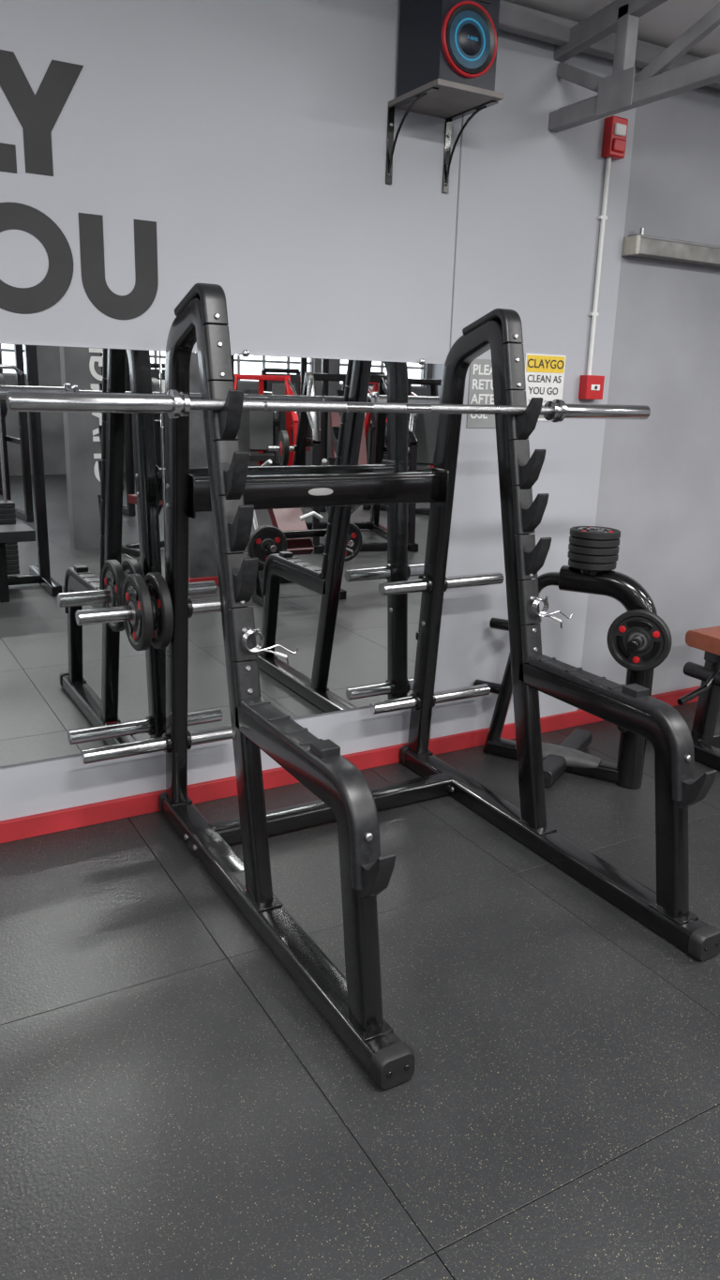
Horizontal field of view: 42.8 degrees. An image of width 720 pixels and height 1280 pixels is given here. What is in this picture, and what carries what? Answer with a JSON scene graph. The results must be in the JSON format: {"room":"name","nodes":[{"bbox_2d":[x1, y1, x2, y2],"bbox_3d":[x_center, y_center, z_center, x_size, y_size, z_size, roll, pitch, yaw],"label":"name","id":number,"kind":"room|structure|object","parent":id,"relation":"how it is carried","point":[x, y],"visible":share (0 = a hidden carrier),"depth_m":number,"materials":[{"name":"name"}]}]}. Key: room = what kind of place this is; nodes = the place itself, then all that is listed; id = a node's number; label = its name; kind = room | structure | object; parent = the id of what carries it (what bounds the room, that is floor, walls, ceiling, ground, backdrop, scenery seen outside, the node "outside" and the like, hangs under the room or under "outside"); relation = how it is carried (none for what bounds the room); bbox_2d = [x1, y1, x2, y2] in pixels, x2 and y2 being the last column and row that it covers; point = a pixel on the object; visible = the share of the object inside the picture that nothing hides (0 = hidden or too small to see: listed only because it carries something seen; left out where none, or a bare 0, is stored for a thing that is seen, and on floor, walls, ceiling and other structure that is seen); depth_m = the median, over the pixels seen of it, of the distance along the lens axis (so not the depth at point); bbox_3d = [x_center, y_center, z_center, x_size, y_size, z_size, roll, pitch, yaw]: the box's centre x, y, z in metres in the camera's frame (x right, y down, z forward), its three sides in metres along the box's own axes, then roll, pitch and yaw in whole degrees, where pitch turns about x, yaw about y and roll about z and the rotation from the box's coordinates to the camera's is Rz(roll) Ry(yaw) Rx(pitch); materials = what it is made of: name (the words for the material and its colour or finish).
{"room":"gym","nodes":[
{"label":"gym","id":0,"kind":"room"},
{"bbox_2d":[0,701,719,1279],"bbox_3d":[4.076,1.832,-0.691,14.000,0.020,11.896,-7,18,-29],"label":"floor","id":1,"kind":"structure","parent":0,"point":[174,1105],"depth_m":2.04,"materials":[{"name":"rubber"}]},
{"bbox_2d":[75,282,719,1089],"bbox_3d":[0.162,-0.093,2.612,1.611,1.697,1.497,-7,18,-29],"label":"rack","id":2,"kind":"object","parent":1,"relation":"on","point":[352,1004],"visible":0.97,"depth_m":2.73,"materials":[{"name":"metal"}]},
{"bbox_2d":[121,573,153,650],"bbox_3d":[-0.694,-0.086,2.861,0.035,0.240,0.240,-7,18,-29],"label":"weight plate","id":3,"kind":"object","parent":2,"relation":"on","point":[135,592],"visible":0.91,"depth_m":2.81,"materials":[{"name":"rubber"}]},
{"bbox_2d":[143,572,173,648],"bbox_3d":[-0.640,-0.093,2.891,0.035,0.240,0.240,-7,18,-29],"label":"weight plate","id":4,"kind":"object","parent":2,"relation":"on","point":[157,584],"visible":0.73,"depth_m":2.82,"materials":[{"name":"rubber"}]},
{"bbox_2d":[241,629,298,664],"bbox_3d":[-0.242,0.023,2.467,0.155,0.112,0.037,-7,18,-29],"label":"clip","id":5,"kind":"object","parent":2,"relation":"attached to","point":[257,649],"visible":0.96,"depth_m":2.45,"materials":[{"name":"metal"}]},
{"bbox_2d":[5,389,650,422],"bbox_3d":[0.080,-0.661,2.619,2.058,0.072,0.072,-7,18,-29],"label":"barbell","id":6,"kind":"object","parent":2,"relation":"on","point":[174,403],"visible":0.99,"depth_m":2.41,"materials":[{"name":"metal"}]},
{"bbox_2d":[531,597,572,628],"bbox_3d":[0.614,-0.083,2.947,0.155,0.112,0.037,-7,18,-29],"label":"clip","id":7,"kind":"object","parent":2,"relation":"attached to","point":[536,601],"visible":0.98,"depth_m":2.92,"materials":[{"name":"metal"}]},
{"bbox_2d":[473,527,657,789],"bbox_3d":[0.846,0.046,3.558,0.488,0.974,0.697,-7,18,-29],"label":"plate rack","id":8,"kind":"object","parent":1,"relation":"on","point":[569,756],"visible":0.59,"depth_m":3.50,"materials":[{"name":"black metal"}]},
{"bbox_2d":[568,558,617,571],"bbox_3d":[0.866,-0.286,3.428,0.176,0.028,0.176,-7,18,-29],"label":"weight plate","id":9,"kind":"object","parent":8,"relation":"on","point":[581,565],"visible":0.57,"depth_m":3.36,"materials":[{"name":"rubber"}]},
{"bbox_2d":[567,550,618,563],"bbox_3d":[0.867,-0.313,3.421,0.184,0.028,0.184,-7,18,-29],"label":"weight plate","id":10,"kind":"object","parent":9,"relation":"on","point":[591,559],"visible":0.56,"depth_m":3.35,"materials":[{"name":"rubber"}]},
{"bbox_2d":[568,542,619,556],"bbox_3d":[0.868,-0.341,3.413,0.184,0.028,0.184,-7,18,-29],"label":"weight plate","id":11,"kind":"object","parent":10,"relation":"on","point":[595,551],"visible":0.71,"depth_m":3.34,"materials":[{"name":"rubber"}]},
{"bbox_2d":[569,535,620,548],"bbox_3d":[0.869,-0.368,3.405,0.184,0.028,0.184,-7,18,-29],"label":"weight plate","id":12,"kind":"object","parent":11,"relation":"on","point":[602,544],"visible":0.6,"depth_m":3.33,"materials":[{"name":"rubber"}]},
{"bbox_2d":[569,526,620,540],"bbox_3d":[0.869,-0.396,3.398,0.184,0.028,0.184,-7,18,-29],"label":"weight plate","id":13,"kind":"object","parent":12,"relation":"on","point":[579,532],"visible":0.96,"depth_m":3.34,"materials":[{"name":"rubber"}]},
{"bbox_2d":[606,609,671,671],"bbox_3d":[1.000,0.002,3.296,0.223,0.223,0.032,10,18,29],"label":"weight plate","id":14,"kind":"object","parent":8,"relation":"on","point":[655,633],"visible":0.98,"depth_m":3.28,"materials":[{"name":"rubber"}]},
{"bbox_2d":[677,625,719,770],"bbox_3d":[1.750,-0.081,3.943,1.154,1.063,0.460,-7,18,-29],"label":"bench","id":15,"kind":"object","parent":1,"relation":"on","point":[706,739],"visible":0.82,"depth_m":3.82,"materials":[{"name":"brown leather"}]},
{"bbox_3d":[2.331,-0.176,0.597,0.230,3.060,0.230,-7,18,-29],"label":"concrete column","id":16,"kind":"structure","parent":1,"relation":"on","visible":0},
{"bbox_2d":[547,0,719,132],"bbox_3d":[3.677,-1.196,-1.828,0.056,1.686,11.894,-7,18,-29],"label":"roof truss","id":17,"kind":"object","parent":16,"relation":"on","point":[621,91],"visible":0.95,"depth_m":2.99,"materials":[{"name":"grey metal"}]},
{"bbox_2d":[498,0,719,89],"bbox_3d":[3.827,-2.501,4.947,8.010,0.070,0.050,-7,18,-29],"label":"roof purlin","id":18,"kind":"structure","parent":17,"relation":"on","point":[519,20],"depth_m":3.16,"materials":[{"name":"grey metal"}]},
{"bbox_2d":[0,0,719,821],"bbox_3d":[1.116,-1.105,3.932,14.000,3.000,0.214,-7,18,-29],"label":"wall","id":19,"kind":"structure","parent":0,"point":[252,134],"depth_m":3.19,"materials":[{"name":"grey paint"}]},
{"bbox_2d":[0,49,158,319],"bbox_3d":[-1.130,-1.226,2.430,1.210,0.660,0.004,-7,18,-29],"label":"lettering","id":20,"kind":"object","parent":19,"relation":"attached to","point":[37,114],"depth_m":2.60},
{"bbox_2d":[0,343,444,767],"bbox_3d":[-2.053,-0.099,2.198,5.400,1.305,0.022,-7,18,-29],"label":"wall mirror","id":21,"kind":"object","parent":19,"relation":"attached to","point":[82,494],"visible":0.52,"depth_m":3.03,"materials":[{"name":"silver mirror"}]},
{"bbox_2d":[0,685,700,843],"bbox_3d":[1.126,0.333,4.233,14.000,0.070,0.026,-7,18,-29],"label":"baseboard","id":22,"kind":"structure","parent":19,"relation":"attached to","point":[90,814],"depth_m":3.31,"materials":[{"name":"red paint"}]},
{"bbox_2d":[385,78,503,193],"bbox_3d":[0.269,-1.620,2.978,0.254,0.246,0.290,-7,18,-29],"label":"shelf","id":23,"kind":"object","parent":19,"relation":"attached to","point":[449,100],"visible":1,"depth_m":2.97,"materials":[{"name":"metal"}]},
{"bbox_2d":[397,0,500,96],"bbox_3d":[0.282,-1.886,2.899,0.213,0.310,0.260,-7,18,-29],"label":"loudspeaker","id":24,"kind":"object","parent":23,"relation":"on","point":[452,40],"visible":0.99,"depth_m":2.82,"materials":[{"name":"plastic"}]},
{"bbox_2d":[466,358,496,427],"bbox_3d":[0.506,-0.933,3.486,0.230,0.250,0.005,-7,18,-29],"label":"sign","id":25,"kind":"object","parent":19,"relation":"attached to","point":[480,381],"visible":0.48,"depth_m":3.45,"materials":[{"name":"white paint"}]},
{"bbox_2d":[525,353,566,421],"bbox_3d":[0.719,-0.987,3.596,0.200,0.250,0.006,-7,18,-29],"label":"sign","id":26,"kind":"object","parent":19,"relation":"attached to","point":[544,373],"visible":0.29,"depth_m":3.58,"materials":[{"name":"white paper"}]},
{"bbox_2d":[578,375,604,399],"bbox_3d":[0.932,-1.014,3.689,0.092,0.092,0.050,-7,18,-29],"label":"button","id":27,"kind":"object","parent":19,"relation":"attached to","point":[591,386],"visible":1,"depth_m":3.67,"materials":[{"name":"red paint"}]},
{"bbox_2d":[587,157,611,375],"bbox_3d":[0.927,-1.441,3.578,0.034,0.795,0.022,-7,18,-29],"label":"conduit","id":28,"kind":"object","parent":19,"relation":"attached to","point":[603,217],"visible":0.9,"depth_m":3.56,"materials":[{"name":"white paint"}]},
{"bbox_2d":[602,115,628,160],"bbox_3d":[0.959,-1.884,3.447,0.082,0.135,0.054,-7,18,-29],"label":"fire alarm strobe","id":29,"kind":"object","parent":19,"relation":"attached to","point":[615,128],"visible":1,"depth_m":3.43,"materials":[{"name":"red paint"}]},
{"bbox_2d":[621,226,719,267],"bbox_3d":[1.712,-1.649,3.970,1.512,0.107,0.078,-7,18,-29],"label":"rail","id":30,"kind":"object","parent":19,"relation":"attached to","point":[638,245],"visible":1,"depth_m":3.68,"materials":[{"name":"grey metal"}]},
{"bbox_2d":[504,0,719,58],"bbox_3d":[4.206,-1.487,-1.658,14.200,1.522,12.186,-7,18,-29],"label":"ceiling","id":31,"kind":"structure","parent":0,"point":[665,23],"depth_m":3.20,"materials":[{"name":"white paint"}]}
]}

